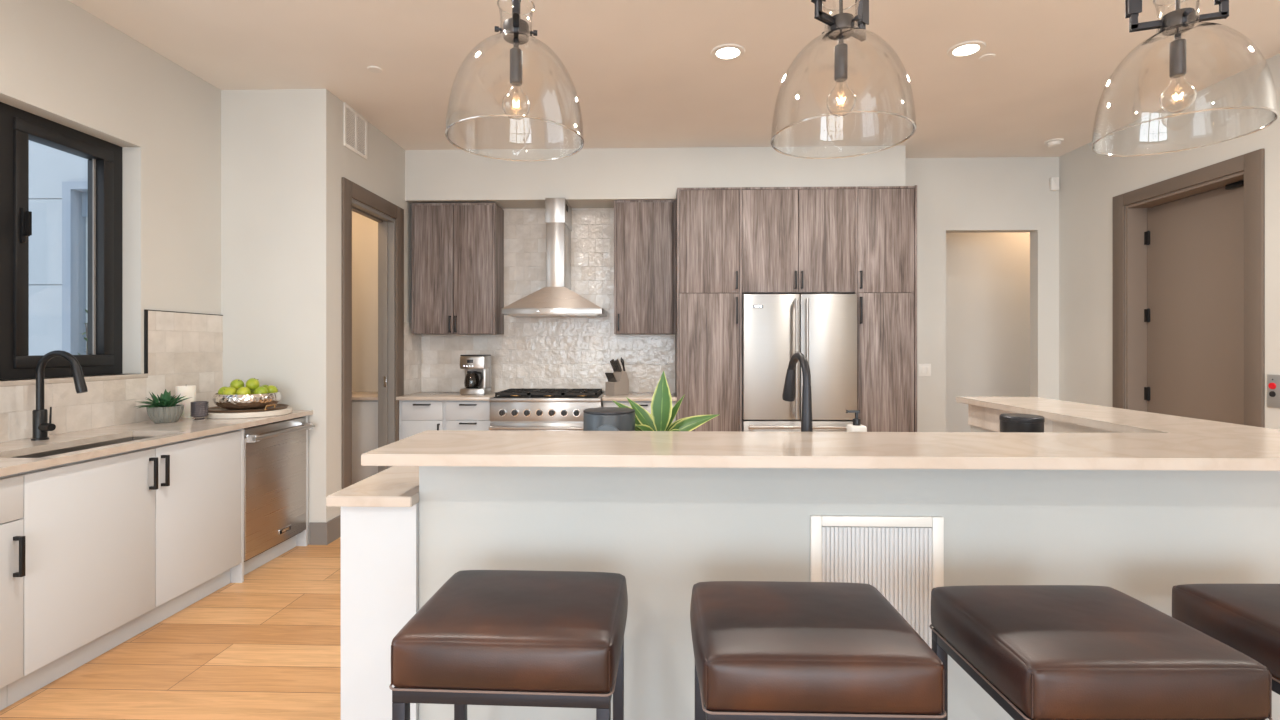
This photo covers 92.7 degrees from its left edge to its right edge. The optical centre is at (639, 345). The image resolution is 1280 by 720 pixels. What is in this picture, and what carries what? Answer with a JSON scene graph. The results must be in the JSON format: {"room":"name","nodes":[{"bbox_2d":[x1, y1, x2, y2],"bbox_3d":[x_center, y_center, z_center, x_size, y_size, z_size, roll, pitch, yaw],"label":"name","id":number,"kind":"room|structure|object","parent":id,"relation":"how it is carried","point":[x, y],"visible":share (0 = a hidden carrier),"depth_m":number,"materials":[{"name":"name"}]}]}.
{"room":"kitchen","nodes":[
{"label":"kitchen","id":0,"kind":"room"},
{"bbox_2d":[0,0,220,455],"bbox_3d":[-3.143,-0.200,-1.308,0.250,3.100,11.210,0,0,2],"label":"wall","id":1,"kind":"structure","parent":0,"point":[61,63],"depth_m":3.53,"materials":[{"name":"paint"}]},
{"bbox_2d":[0,102,121,379],"bbox_3d":[-3.037,-0.495,2.782,0.154,1.310,1.493,0,0,2],"label":"window","id":2,"kind":"structure","parent":1,"relation":"in","point":[18,126],"depth_m":3.11,"materials":[{"name":"black metal"}]},
{"bbox_2d":[0,374,147,386],"bbox_3d":[-2.951,0.172,2.796,0.125,0.025,1.525,0,0,2],"label":"trim","id":3,"kind":"structure","parent":1,"relation":"attached to","point":[49,380],"depth_m":3.08,"materials":[{"name":"beige stone"}]},
{"bbox_2d":[0,311,222,441],"bbox_3d":[-2.902,0.115,2.627,0.012,0.643,3.090,0,0,2],"label":"tiled wall","id":4,"kind":"structure","parent":1,"relation":"attached to","point":[184,348],"depth_m":3.52,"materials":[{"name":"beige tile"}]},
{"bbox_2d":[144,310,222,373],"bbox_3d":[-2.867,-0.026,3.858,0.014,0.372,0.627,0,0,2],"label":"trim","id":5,"kind":"structure","parent":1,"relation":"attached to","point":[145,311],"depth_m":3.54,"materials":[{"name":"black"}]},
{"bbox_2d":[0,537,340,719],"bbox_3d":[1.483,1.400,0.459,9.500,0.100,15.400,0,0,2],"label":"floor","id":6,"kind":"structure","parent":0,"point":[267,645],"depth_m":2.59,"materials":[{"name":"brown wood"}]},
{"bbox_2d":[0,473,24,710],"bbox_3d":[-2.601,0.908,1.985,0.648,0.883,0.604,0,0,2],"label":"base cabinet","id":7,"kind":"object","parent":6,"relation":"on","point":[12,540],"visible":0.99,"depth_m":2.24,"materials":[{"name":"white paint"}]},
{"bbox_2d":[7,428,243,706],"bbox_3d":[-2.575,0.908,2.896,0.648,0.883,1.214,0,0,2],"label":"base cabinet","id":8,"kind":"object","parent":6,"relation":"on","point":[117,545],"visible":0.91,"depth_m":2.71,"materials":[{"name":"white paint"}]},
{"bbox_2d":[0,410,312,476],"bbox_3d":[-2.588,0.451,2.618,0.639,0.030,3.089,0,0,2],"label":"countertop","id":9,"kind":"structure","parent":8,"relation":"on","point":[186,428],"depth_m":2.92,"materials":[{"name":"beige stone"}]},
{"bbox_2d":[31,350,87,440],"bbox_3d":[-2.697,0.228,2.835,0.251,0.416,0.064,0,0,2],"label":"kitchen faucet","id":10,"kind":"object","parent":9,"relation":"on","point":[40,425],"visible":1,"depth_m":2.82,"materials":[{"name":"black metal"}]},
{"bbox_2d":[31,409,48,440],"bbox_3d":[-2.792,0.366,2.839,0.062,0.140,0.062,0,0,2],"label":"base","id":11,"kind":"object","parent":10,"relation":"attached to","point":[39,416],"depth_m":2.82,"materials":[{"name":"black metal"}]},
{"bbox_2d":[11,437,150,457],"bbox_3d":[-2.479,0.561,2.760,0.296,0.189,0.766,0,0,2],"label":"undermount sink","id":12,"kind":"object","parent":9,"relation":"in","point":[105,443],"visible":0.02,"depth_m":2.85,"materials":[{"name":"silver metal"}]},
{"bbox_2d":[135,389,191,422],"bbox_3d":[-2.706,0.339,3.472,0.242,0.194,0.295,0,0,32],"label":"potted succulent","id":13,"kind":"object","parent":9,"relation":"on","point":[162,409],"visible":1,"depth_m":3.43,"materials":[{"name":"green plant"}]},
{"bbox_2d":[146,404,183,422],"bbox_3d":[-2.704,0.389,3.477,0.172,0.094,0.172,0,0,2],"label":"pot","id":14,"kind":"object","parent":13,"relation":"on","point":[160,413],"depth_m":3.42,"materials":[{"name":"grey ceramic"}]},
{"bbox_2d":[176,385,195,418],"bbox_3d":[-2.760,0.335,3.708,0.100,0.202,0.100,0,0,2],"label":"pillar candle","id":15,"kind":"object","parent":9,"relation":"on","point":[189,391],"visible":0.78,"depth_m":3.67,"materials":[{"name":"white wax"}]},
{"bbox_2d":[190,401,208,420],"bbox_3d":[-2.591,0.382,3.589,0.088,0.108,0.088,0,0,2],"label":"votive holder","id":16,"kind":"object","parent":9,"relation":"on","point":[199,409],"visible":1,"depth_m":3.56,"materials":[{"name":"silver metal"}]},
{"bbox_2d":[205,406,291,418],"bbox_3d":[-2.498,0.419,3.886,0.488,0.032,0.488,0,0,2],"label":"serving board","id":17,"kind":"object","parent":9,"relation":"on","point":[288,409],"visible":0.56,"depth_m":3.69,"materials":[{"name":"beige"}]},
{"bbox_2d":[208,404,288,412],"bbox_3d":[-2.498,0.381,3.886,0.481,0.045,0.452,0,0,2],"label":"serving tray","id":18,"kind":"object","parent":17,"relation":"on","point":[216,409],"visible":0.62,"depth_m":3.76,"materials":[{"name":"brown metal"}]},
{"bbox_2d":[212,391,281,409],"bbox_3d":[-2.498,0.347,3.886,0.372,0.100,0.372,0,0,2],"label":"fruit bowl","id":19,"kind":"object","parent":18,"relation":"on","point":[248,401],"visible":0.85,"depth_m":3.75,"materials":[{"name":"silver metal"}]},
{"bbox_2d":[218,387,227,394],"bbox_3d":[-2.604,0.292,3.829,0.076,0.075,0.076,0,0,-35],"label":"lime","id":20,"kind":"object","parent":19,"relation":"in","point":[220,391],"visible":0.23,"depth_m":3.80,"materials":[{"name":"green food"}]},
{"bbox_2d":[223,387,236,394],"bbox_3d":[-2.541,0.292,3.782,0.075,0.076,0.076,0,0,40],"label":"lime","id":21,"kind":"object","parent":19,"relation":"in","point":[230,390],"visible":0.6,"depth_m":3.76,"materials":[{"name":"green food"}]},
{"bbox_2d":[230,379,243,389],"bbox_3d":[-2.544,0.247,3.852,0.075,0.076,0.075,0,0,-20],"label":"lime","id":22,"kind":"object","parent":19,"relation":"in","point":[237,383],"visible":0.8,"depth_m":3.83,"materials":[{"name":"green food"}]},
{"bbox_2d":[236,387,250,394],"bbox_3d":[-2.456,0.290,3.780,0.076,0.076,0.075,0,0,41],"label":"lime","id":23,"kind":"object","parent":19,"relation":"in","point":[242,390],"visible":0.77,"depth_m":3.75,"materials":[{"name":"green food"}]},
{"bbox_2d":[246,378,259,390],"bbox_3d":[-2.449,0.243,3.857,0.075,0.080,0.075,0,0,-14],"label":"lime","id":24,"kind":"object","parent":19,"relation":"in","point":[252,384],"visible":0.87,"depth_m":3.83,"materials":[{"name":"green food"}]},
{"bbox_2d":[254,386,267,393],"bbox_3d":[-2.384,0.292,3.838,0.075,0.076,0.076,0,0,23],"label":"lime","id":25,"kind":"object","parent":19,"relation":"in","point":[259,390],"visible":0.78,"depth_m":3.81,"materials":[{"name":"green food"}]},
{"bbox_2d":[266,385,277,392],"bbox_3d":[-2.378,0.290,3.933,0.075,0.077,0.075,0,0,-21],"label":"lime","id":26,"kind":"object","parent":19,"relation":"in","point":[271,389],"visible":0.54,"depth_m":3.91,"materials":[{"name":"green food"}]},
{"bbox_2d":[244,417,314,574],"bbox_3d":[-2.511,0.911,3.811,0.628,0.878,0.613,0,0,2],"label":"dishwasher","id":27,"kind":"object","parent":6,"relation":"on","point":[275,452],"visible":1,"depth_m":3.77,"materials":[{"name":"silver metal"}]},
{"bbox_2d":[296,416,307,545],"bbox_3d":[-2.558,0.908,4.134,0.614,0.883,0.027,0,0,2],"label":"end panel","id":28,"kind":"object","parent":6,"relation":"on","point":[301,538],"visible":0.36,"depth_m":4.12,"materials":[{"name":"white paint"}]},
{"bbox_2d":[352,400,377,484],"bbox_3d":[-2.713,0.908,5.534,0.948,0.883,0.586,0,0,2],"label":"pantry cabinet","id":29,"kind":"object","parent":6,"relation":"on","point":[364,412],"visible":0.09,"depth_m":5.27,"materials":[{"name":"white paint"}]},
{"bbox_2d":[352,392,377,399],"bbox_3d":[-2.715,0.451,5.542,0.953,0.030,0.569,0,0,2],"label":"countertop","id":30,"kind":"structure","parent":29,"relation":"on","point":[355,395],"depth_m":5.32,"materials":[{"name":"beige stone"}]},
{"bbox_2d":[341,502,418,719],"bbox_3d":[0.452,0.908,2.153,2.656,0.884,0.770,0,0,2],"label":"base cabinet","id":31,"kind":"object","parent":6,"relation":"on","point":[380,545],"visible":0.02,"depth_m":1.80,"materials":[{"name":"white paint"}]},
{"bbox_2d":[326,466,418,506],"bbox_3d":[0.446,0.451,2.351,2.768,0.030,1.068,0,0,-3],"label":"countertop","id":32,"kind":"structure","parent":31,"relation":"on","point":[395,486],"depth_m":1.83,"materials":[{"name":"beige stone"}]},
{"bbox_2d":[583,407,634,430],"bbox_3d":[-0.113,0.335,2.252,0.192,0.201,0.197,0,0,2],"label":"canister","id":33,"kind":"object","parent":32,"relation":"on","point":[599,418],"visible":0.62,"depth_m":2.18,"materials":[{"name":"grey metal"}]},
{"bbox_2d":[612,370,719,430],"bbox_3d":[0.083,0.264,2.314,0.335,0.343,0.284,0,0,43],"label":"variegated plant","id":34,"kind":"object","parent":32,"relation":"on","point":[662,415],"visible":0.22,"depth_m":2.33,"materials":[{"name":"green plant"}]},
{"bbox_2d":[782,352,812,431],"bbox_3d":[0.562,0.229,2.177,0.078,0.413,0.240,0,0,2],"label":"island faucet","id":35,"kind":"object","parent":32,"relation":"on","point":[789,388],"visible":0.63,"depth_m":2.09,"materials":[{"name":"black metal"}]},
{"bbox_2d":[846,410,866,431],"bbox_3d":[0.756,0.330,2.140,0.064,0.212,0.056,0,0,2],"label":"soap dispenser","id":36,"kind":"object","parent":32,"relation":"on","point":[856,426],"visible":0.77,"depth_m":2.13,"materials":[{"name":"white ceramic"}]},
{"bbox_2d":[847,424,866,431],"bbox_3d":[0.760,0.356,2.140,0.056,0.158,0.056,0,0,2],"label":"bottle","id":37,"kind":"object","parent":36,"relation":"attached to","point":[850,427],"depth_m":2.11,"materials":[{"name":"white ceramic"}]},
{"bbox_2d":[999,413,1044,432],"bbox_3d":[1.476,0.351,2.360,0.149,0.168,0.149,0,0,2],"label":"canister","id":38,"kind":"object","parent":32,"relation":"on","point":[1009,422],"visible":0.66,"depth_m":2.31,"materials":[{"name":"black plastic"}]},
{"bbox_2d":[399,400,490,439],"bbox_3d":[-1.682,0.908,5.507,0.828,0.883,0.582,0,0,2],"label":"base cabinet","id":39,"kind":"object","parent":6,"relation":"on","point":[415,416],"visible":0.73,"depth_m":5.25,"materials":[{"name":"white paint"}]},
{"bbox_2d":[396,392,497,400],"bbox_3d":[-1.676,0.451,5.502,0.817,0.030,0.567,0,0,2],"label":"countertop","id":40,"kind":"structure","parent":39,"relation":"on","point":[421,395],"depth_m":5.27,"materials":[{"name":"beige stone"}]},
{"bbox_2d":[460,355,490,394],"bbox_3d":[-1.483,0.257,5.511,0.224,0.357,0.234,0,0,2],"label":"coffee maker","id":41,"kind":"object","parent":40,"relation":"on","point":[477,381],"visible":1,"depth_m":5.41,"materials":[{"name":"silver metal"}]},
{"bbox_2d":[389,570,627,719],"bbox_3d":[-0.273,0.967,1.420,0.478,0.767,0.418,0,0,3],"label":"bar stool","id":42,"kind":"object","parent":6,"relation":"on","point":[529,638],"visible":1,"depth_m":1.24,"materials":[{"name":"brown leather"}]},
{"bbox_2d":[489,388,604,430],"bbox_3d":[-0.792,0.823,5.415,0.944,0.855,0.678,0,0,2],"label":"gas range","id":43,"kind":"object","parent":6,"relation":"on","point":[513,409],"visible":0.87,"depth_m":5.15,"materials":[{"name":"silver metal"}]},
{"bbox_2d":[491,400,602,422],"bbox_3d":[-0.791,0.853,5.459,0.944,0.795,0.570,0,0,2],"label":"control panel","id":44,"kind":"object","parent":43,"relation":"in","point":[601,400],"depth_m":5.18,"materials":[{"name":"silver metal"}]},
{"bbox_2d":[489,393,604,401],"bbox_3d":[-0.792,0.454,5.434,0.944,0.032,0.620,0,0,2],"label":"cooktop","id":45,"kind":"object","parent":43,"relation":"in","point":[501,397],"depth_m":5.15,"materials":[{"name":"silver metal"}]},
{"bbox_2d":[603,401,675,422],"bbox_3d":[0.002,0.908,5.461,0.630,0.883,0.580,0,0,2],"label":"base cabinet","id":46,"kind":"object","parent":6,"relation":"on","point":[646,405],"visible":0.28,"depth_m":5.21,"materials":[{"name":"white paint"}]},
{"bbox_2d":[602,392,676,400],"bbox_3d":[0.003,0.451,5.455,0.634,0.030,0.567,0,0,2],"label":"countertop","id":47,"kind":"structure","parent":46,"relation":"on","point":[634,396],"depth_m":5.18,"materials":[{"name":"beige stone"}]},
{"bbox_2d":[605,371,628,395],"bbox_3d":[-0.203,0.328,5.464,0.110,0.214,0.200,0,0,40],"label":"knife block","id":48,"kind":"object","parent":47,"relation":"on","point":[621,387],"visible":0.94,"depth_m":5.42,"materials":[{"name":"beige wood"}]},
{"bbox_2d":[616,359,621,371],"bbox_3d":[-0.187,0.173,5.433,0.071,0.115,0.018,0,0,-42],"label":"kitchen knife","id":49,"kind":"object","parent":48,"relation":"on","point":[617,361],"visible":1,"depth_m":5.43,"materials":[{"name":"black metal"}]},
{"bbox_2d":[675,187,741,430],"bbox_3d":[0.595,-0.045,5.429,0.547,2.590,0.612,0,0,2],"label":"tall cabinet","id":50,"kind":"object","parent":6,"relation":"on","point":[708,336],"visible":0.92,"depth_m":5.16,"materials":[{"name":"brown wood"}]},
{"bbox_2d":[742,294,856,431],"bbox_3d":[1.341,0.427,5.348,0.940,1.725,0.703,0,0,2],"label":"refrigerator","id":51,"kind":"object","parent":6,"relation":"on","point":[775,327],"visible":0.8,"depth_m":5.07,"materials":[{"name":"grey metal"}]},
{"bbox_2d":[690,581,946,719],"bbox_3d":[0.355,0.967,1.346,0.478,0.767,0.418,0,0,2],"label":"bar stool","id":52,"kind":"object","parent":6,"relation":"on","point":[763,650],"visible":1,"depth_m":1.17,"materials":[{"name":"brown leather"}]},
{"bbox_2d":[851,185,916,431],"bbox_3d":[2.071,-0.048,5.388,0.511,2.595,0.612,0,0,2],"label":"tall cabinet","id":53,"kind":"object","parent":6,"relation":"on","point":[885,216],"visible":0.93,"depth_m":5.12,"materials":[{"name":"brown wood"}]},
{"bbox_2d":[929,585,1272,719],"bbox_3d":[0.946,0.967,1.322,0.478,0.767,0.418,0,0,0],"label":"bar stool","id":54,"kind":"object","parent":6,"relation":"on","point":[1041,652],"visible":1,"depth_m":1.18,"materials":[{"name":"brown leather"}]},
{"bbox_2d":[1172,584,1279,694],"bbox_3d":[1.551,0.967,1.332,0.478,0.767,0.418,0,0,1],"label":"bar stool","id":55,"kind":"object","parent":6,"relation":"on","point":[1245,618],"visible":0.69,"depth_m":1.39,"materials":[{"name":"brown leather"}]},
{"bbox_2d":[221,89,335,543],"bbox_3d":[-2.498,-0.200,4.221,0.730,3.100,0.120,0,0,2],"label":"wall","id":56,"kind":"structure","parent":0,"point":[278,146],"depth_m":4.16,"materials":[{"name":"paint"}]},
{"bbox_2d":[309,522,327,544],"bbox_3d":[-2.184,1.275,4.146,0.123,0.150,0.013,0,0,2],"label":"baseboard","id":57,"kind":"structure","parent":56,"relation":"attached to","point":[318,531],"depth_m":4.14,"materials":[{"name":"paint"}]},
{"bbox_2d":[336,97,418,516],"bbox_3d":[-2.180,-0.200,5.043,0.140,3.100,1.540,0,0,2],"label":"wall","id":58,"kind":"structure","parent":0,"point":[382,173],"depth_m":4.76,"materials":[{"name":"paint"}]},
{"bbox_2d":[328,515,340,543],"bbox_3d":[-2.126,1.275,4.251,0.013,0.150,0.200,0,0,2],"label":"baseboard","id":59,"kind":"structure","parent":58,"relation":"attached to","point":[334,525],"depth_m":4.23,"materials":[{"name":"paint"}]},
{"bbox_2d":[344,102,366,159],"bbox_3d":[-2.119,-1.595,4.551,0.010,0.310,0.344,0,0,2],"label":"air vent","id":60,"kind":"object","parent":58,"relation":"in","point":[355,124],"visible":1,"depth_m":4.54,"materials":[{"name":"white plastic"}]},
{"bbox_2d":[342,177,403,488],"bbox_3d":[-2.175,0.072,4.867,0.160,2.555,1.031,0,0,2],"label":"door frame","id":61,"kind":"structure","parent":58,"relation":"in","point":[366,203],"depth_m":5.21,"materials":[{"name":"brown paint"}]},
{"bbox_2d":[404,322,420,394],"bbox_3d":[-2.089,0.113,5.579,0.012,0.646,0.438,0,0,2],"label":"tiled wall","id":62,"kind":"structure","parent":58,"relation":"attached to","point":[412,342],"depth_m":5.56,"materials":[{"name":"beige tile"}]},
{"bbox_2d":[405,146,905,208],"bbox_3d":[0.115,-1.525,5.569,4.420,0.450,0.360,0,0,2],"label":"wall","id":63,"kind":"structure","parent":0,"point":[590,177],"depth_m":5.40,"materials":[{"name":"paint"}]},
{"bbox_2d":[68,0,1279,157],"bbox_3d":[1.483,-1.810,0.459,9.500,0.120,15.400,0,0,2],"label":"ceiling","id":64,"kind":"structure","parent":0,"point":[643,73],"depth_m":3.82,"materials":[{"name":"paint"}]},
{"bbox_2d":[367,66,382,72],"bbox_3d":[-1.674,-1.746,3.854,0.090,0.008,0.090,0,0,2],"label":"sprinkler cover","id":65,"kind":"object","parent":64,"relation":"attached to","point":[374,69],"visible":1,"depth_m":3.84,"materials":[{"name":"white plastic"}]},
{"bbox_2d":[445,0,583,161],"bbox_3d":[-0.368,-1.179,1.811,0.402,1.143,0.402,0,0,41],"label":"pendant light","id":66,"kind":"object","parent":64,"relation":"hanging from","point":[516,32],"visible":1,"depth_m":1.79,"materials":[{"name":"clear glass"}]},
{"bbox_2d":[510,47,521,85],"bbox_3d":[-0.368,-0.830,1.811,0.037,0.104,0.037,0,0,-11],"label":"socket","id":67,"kind":"object","parent":66,"relation":"attached to","point":[515,53],"depth_m":1.80,"materials":[{"name":"grey metal"}]},
{"bbox_2d":[711,44,744,60],"bbox_3d":[0.523,-1.746,3.631,0.206,0.007,0.206,0,0,2],"label":"recessed light","id":68,"kind":"object","parent":64,"relation":"in","point":[724,52],"visible":1,"depth_m":3.62,"materials":[{"name":"white plastic"}]},
{"bbox_2d":[716,48,739,57],"bbox_3d":[0.523,-1.746,3.631,0.143,0.001,0.143,0,0,2],"label":"diffuser","id":69,"kind":"object","parent":68,"relation":"attached to","point":[725,52],"depth_m":3.63,"materials":[{"name":"white plastic"}]},
{"bbox_2d":[771,0,916,158],"bbox_3d":[0.588,-1.179,1.784,0.402,1.143,0.402,0,0,41],"label":"pendant light","id":70,"kind":"object","parent":64,"relation":"hanging from","point":[841,26],"visible":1,"depth_m":1.77,"materials":[{"name":"clear glass"}]},
{"bbox_2d":[834,43,847,81],"bbox_3d":[0.588,-0.830,1.784,0.037,0.104,0.037,0,0,-36],"label":"socket","id":71,"kind":"object","parent":70,"relation":"attached to","point":[841,49],"depth_m":1.77,"materials":[{"name":"grey metal"}]},
{"bbox_2d":[947,40,985,57],"bbox_3d":[1.921,-1.746,3.594,0.206,0.007,0.206,0,0,2],"label":"recessed light","id":72,"kind":"object","parent":64,"relation":"in","point":[968,48],"visible":1,"depth_m":3.58,"materials":[{"name":"white plastic"}]},
{"bbox_2d":[953,44,979,54],"bbox_3d":[1.921,-1.746,3.594,0.143,0.001,0.143,0,0,2],"label":"diffuser","id":73,"kind":"object","parent":72,"relation":"attached to","point":[967,49],"depth_m":3.59,"materials":[{"name":"white plastic"}]},
{"bbox_2d":[978,54,994,60],"bbox_3d":[2.101,-1.746,3.694,0.090,0.008,0.090,0,0,2],"label":"sprinkler cover","id":74,"kind":"object","parent":64,"relation":"attached to","point":[986,57],"visible":1,"depth_m":3.68,"materials":[{"name":"white plastic"}]},
{"bbox_2d":[1044,138,1063,147],"bbox_3d":[3.534,-1.727,5.208,0.140,0.044,0.140,0,0,2],"label":"smoke detector","id":75,"kind":"object","parent":64,"relation":"attached to","point":[1051,143],"visible":1,"depth_m":5.17,"materials":[{"name":"white plastic"}]},
{"bbox_2d":[1091,0,1278,156],"bbox_3d":[1.550,-1.179,1.758,0.402,1.143,0.402,0,0,-38],"label":"pendant light","id":76,"kind":"object","parent":64,"relation":"hanging from","point":[1176,22],"visible":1,"depth_m":1.74,"materials":[{"name":"clear glass"}]},
{"bbox_2d":[1169,38,1185,77],"bbox_3d":[1.550,-0.830,1.758,0.037,0.104,0.037,0,0,20],"label":"socket","id":77,"kind":"object","parent":76,"relation":"attached to","point":[1177,48],"depth_m":1.75,"materials":[{"name":"grey metal"}]},
{"bbox_2d":[352,157,1058,431],"bbox_3d":[0.497,-0.200,5.798,7.370,3.100,0.120,0,0,2],"label":"wall","id":78,"kind":"structure","parent":0,"point":[986,194],"depth_m":5.67,"materials":[{"name":"paint"}]},
{"bbox_2d":[421,208,674,391],"bbox_3d":[-0.879,-0.432,5.771,2.419,1.736,0.012,0,0,2],"label":"tiled wall","id":79,"kind":"structure","parent":78,"relation":"attached to","point":[532,352],"depth_m":5.76,"materials":[{"name":"beige tile"}]},
{"bbox_2d":[412,203,503,334],"bbox_3d":[-1.670,-0.695,5.611,0.754,1.174,0.350,0,0,2],"label":"upper cabinet","id":80,"kind":"object","parent":79,"relation":"attached to","point":[458,248],"visible":1,"depth_m":5.47,"materials":[{"name":"brown wood"}]},
{"bbox_2d":[501,198,606,316],"bbox_3d":[-0.757,-0.783,5.512,0.874,1.029,0.493,0,0,2],"label":"range hood","id":81,"kind":"object","parent":79,"relation":"attached to","point":[557,299],"visible":1,"depth_m":5.34,"materials":[{"name":"silver metal"}]},
{"bbox_2d":[614,200,675,334],"bbox_3d":[0.048,-0.703,5.563,0.551,1.190,0.350,0,0,2],"label":"upper cabinet","id":82,"kind":"object","parent":79,"relation":"attached to","point":[644,230],"visible":1,"depth_m":5.42,"materials":[{"name":"brown wood"}]},
{"bbox_2d":[742,186,854,294],"bbox_3d":[1.342,-0.895,5.408,0.947,0.890,0.612,0,0,2],"label":"upper cabinet","id":83,"kind":"object","parent":78,"relation":"attached to","point":[796,240],"visible":0.97,"depth_m":5.14,"materials":[{"name":"brown wood"}]},
{"bbox_2d":[918,364,930,375],"bbox_3d":[2.649,0.223,5.672,0.116,0.116,0.010,0,0,2],"label":"light switch","id":84,"kind":"object","parent":78,"relation":"attached to","point":[923,369],"visible":1,"depth_m":5.67,"materials":[{"name":"white plastic"}]},
{"bbox_2d":[1050,177,1058,190],"bbox_3d":[3.823,-1.495,5.625,0.074,0.120,0.039,0,0,2],"label":"sensor","id":85,"kind":"object","parent":78,"relation":"attached to","point":[1054,181],"visible":1,"depth_m":5.61,"materials":[{"name":"white plastic"}]},
{"bbox_2d":[419,425,1279,719],"bbox_3d":[0.733,0.832,2.596,2.739,1.036,1.630,0,0,2],"label":"wall","id":86,"kind":"structure","parent":0,"point":[1139,534],"depth_m":1.79,"materials":[{"name":"paint"}]},
{"bbox_2d":[361,397,1279,470],"bbox_3d":[0.735,0.298,2.501,2.880,0.031,1.890,0,0,2],"label":"countertop","id":87,"kind":"structure","parent":86,"relation":"on","point":[1143,440],"depth_m":1.67,"materials":[{"name":"beige stone"}]},
{"bbox_2d":[810,515,943,648],"bbox_3d":[0.689,0.730,1.775,0.382,0.470,0.012,0,0,2],"label":"air vent","id":88,"kind":"object","parent":86,"relation":"in","point":[902,557],"visible":0.48,"depth_m":1.77,"materials":[{"name":"white plastic"}]},
{"bbox_2d":[968,404,1117,432],"bbox_3d":[1.805,0.375,2.638,0.012,0.122,1.485,0,0,2],"label":"tiled wall","id":89,"kind":"structure","parent":86,"relation":"attached to","point":[982,417],"depth_m":3.09,"materials":[{"name":"beige tile"}]},
{"bbox_2d":[946,232,1029,431],"bbox_3d":[3.645,-0.200,6.951,2.300,3.100,0.600,0,0,2],"label":"wall","id":90,"kind":"structure","parent":0,"point":[988,274],"depth_m":6.65,"materials":[{"name":"paint"}]},
{"bbox_2d":[1059,53,1279,429],"bbox_3d":[3.853,-0.200,-0.673,0.300,3.100,12.870,0,0,2],"label":"wall","id":91,"kind":"structure","parent":0,"point":[1089,181],"depth_m":4.85,"materials":[{"name":"paint"}]},
{"bbox_2d":[1113,148,1264,427],"bbox_3d":[3.942,0.070,4.343,0.240,2.560,1.225,0,0,2],"label":"door","id":92,"kind":"structure","parent":91,"relation":"in","point":[1195,255],"depth_m":4.37,"materials":[{"name":"brown paint"}]},
{"bbox_2d":[1267,374,1279,407],"bbox_3d":[3.814,0.272,3.595,0.013,0.200,0.240,0,0,2],"label":"plate","id":93,"kind":"object","parent":91,"relation":"attached to","point":[1273,381],"visible":1,"depth_m":3.67,"materials":[{"name":"grey metal"}]},
{"bbox_2d":[1269,391,1275,396],"bbox_3d":[3.814,0.290,3.680,0.005,0.036,0.036,0,0,2],"label":"switch","id":94,"kind":"object","parent":93,"relation":"attached to","point":[1271,393],"depth_m":3.68,"materials":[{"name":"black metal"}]},
{"label":"outside","id":95,"kind":"structure","parent":0,"visible":0},
{"bbox_3d":[-5.953,1.500,6.813,5.720,0.100,4.710,0,0,2],"label":"ground","id":96,"kind":"structure","parent":95,"visible":0},
{"bbox_2d":[28,140,87,355],"bbox_3d":[-6.092,-0.900,5.772,5.500,5.500,0.200,0,0,2],"label":"wall","id":97,"kind":"structure","parent":96,"relation":"on","point":[49,167],"depth_m":5.66,"materials":[{"name":"white paint"}]},
{"bbox_2d":[62,181,87,354],"bbox_3d":[-4.849,0.070,5.672,0.910,3.160,0.170,0,0,2],"label":"window","id":98,"kind":"structure","parent":97,"relation":"in","point":[74,193],"depth_m":5.64,"materials":[{"name":"clear glass"}]},
{"bbox_2d":[82,192,87,216],"bbox_3d":[-4.848,-1.325,5.702,0.750,0.230,0.010,0,0,2],"label":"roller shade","id":99,"kind":"object","parent":98,"relation":"attached to","point":[84,194],"depth_m":5.71,"materials":[{"name":"white fabric"}]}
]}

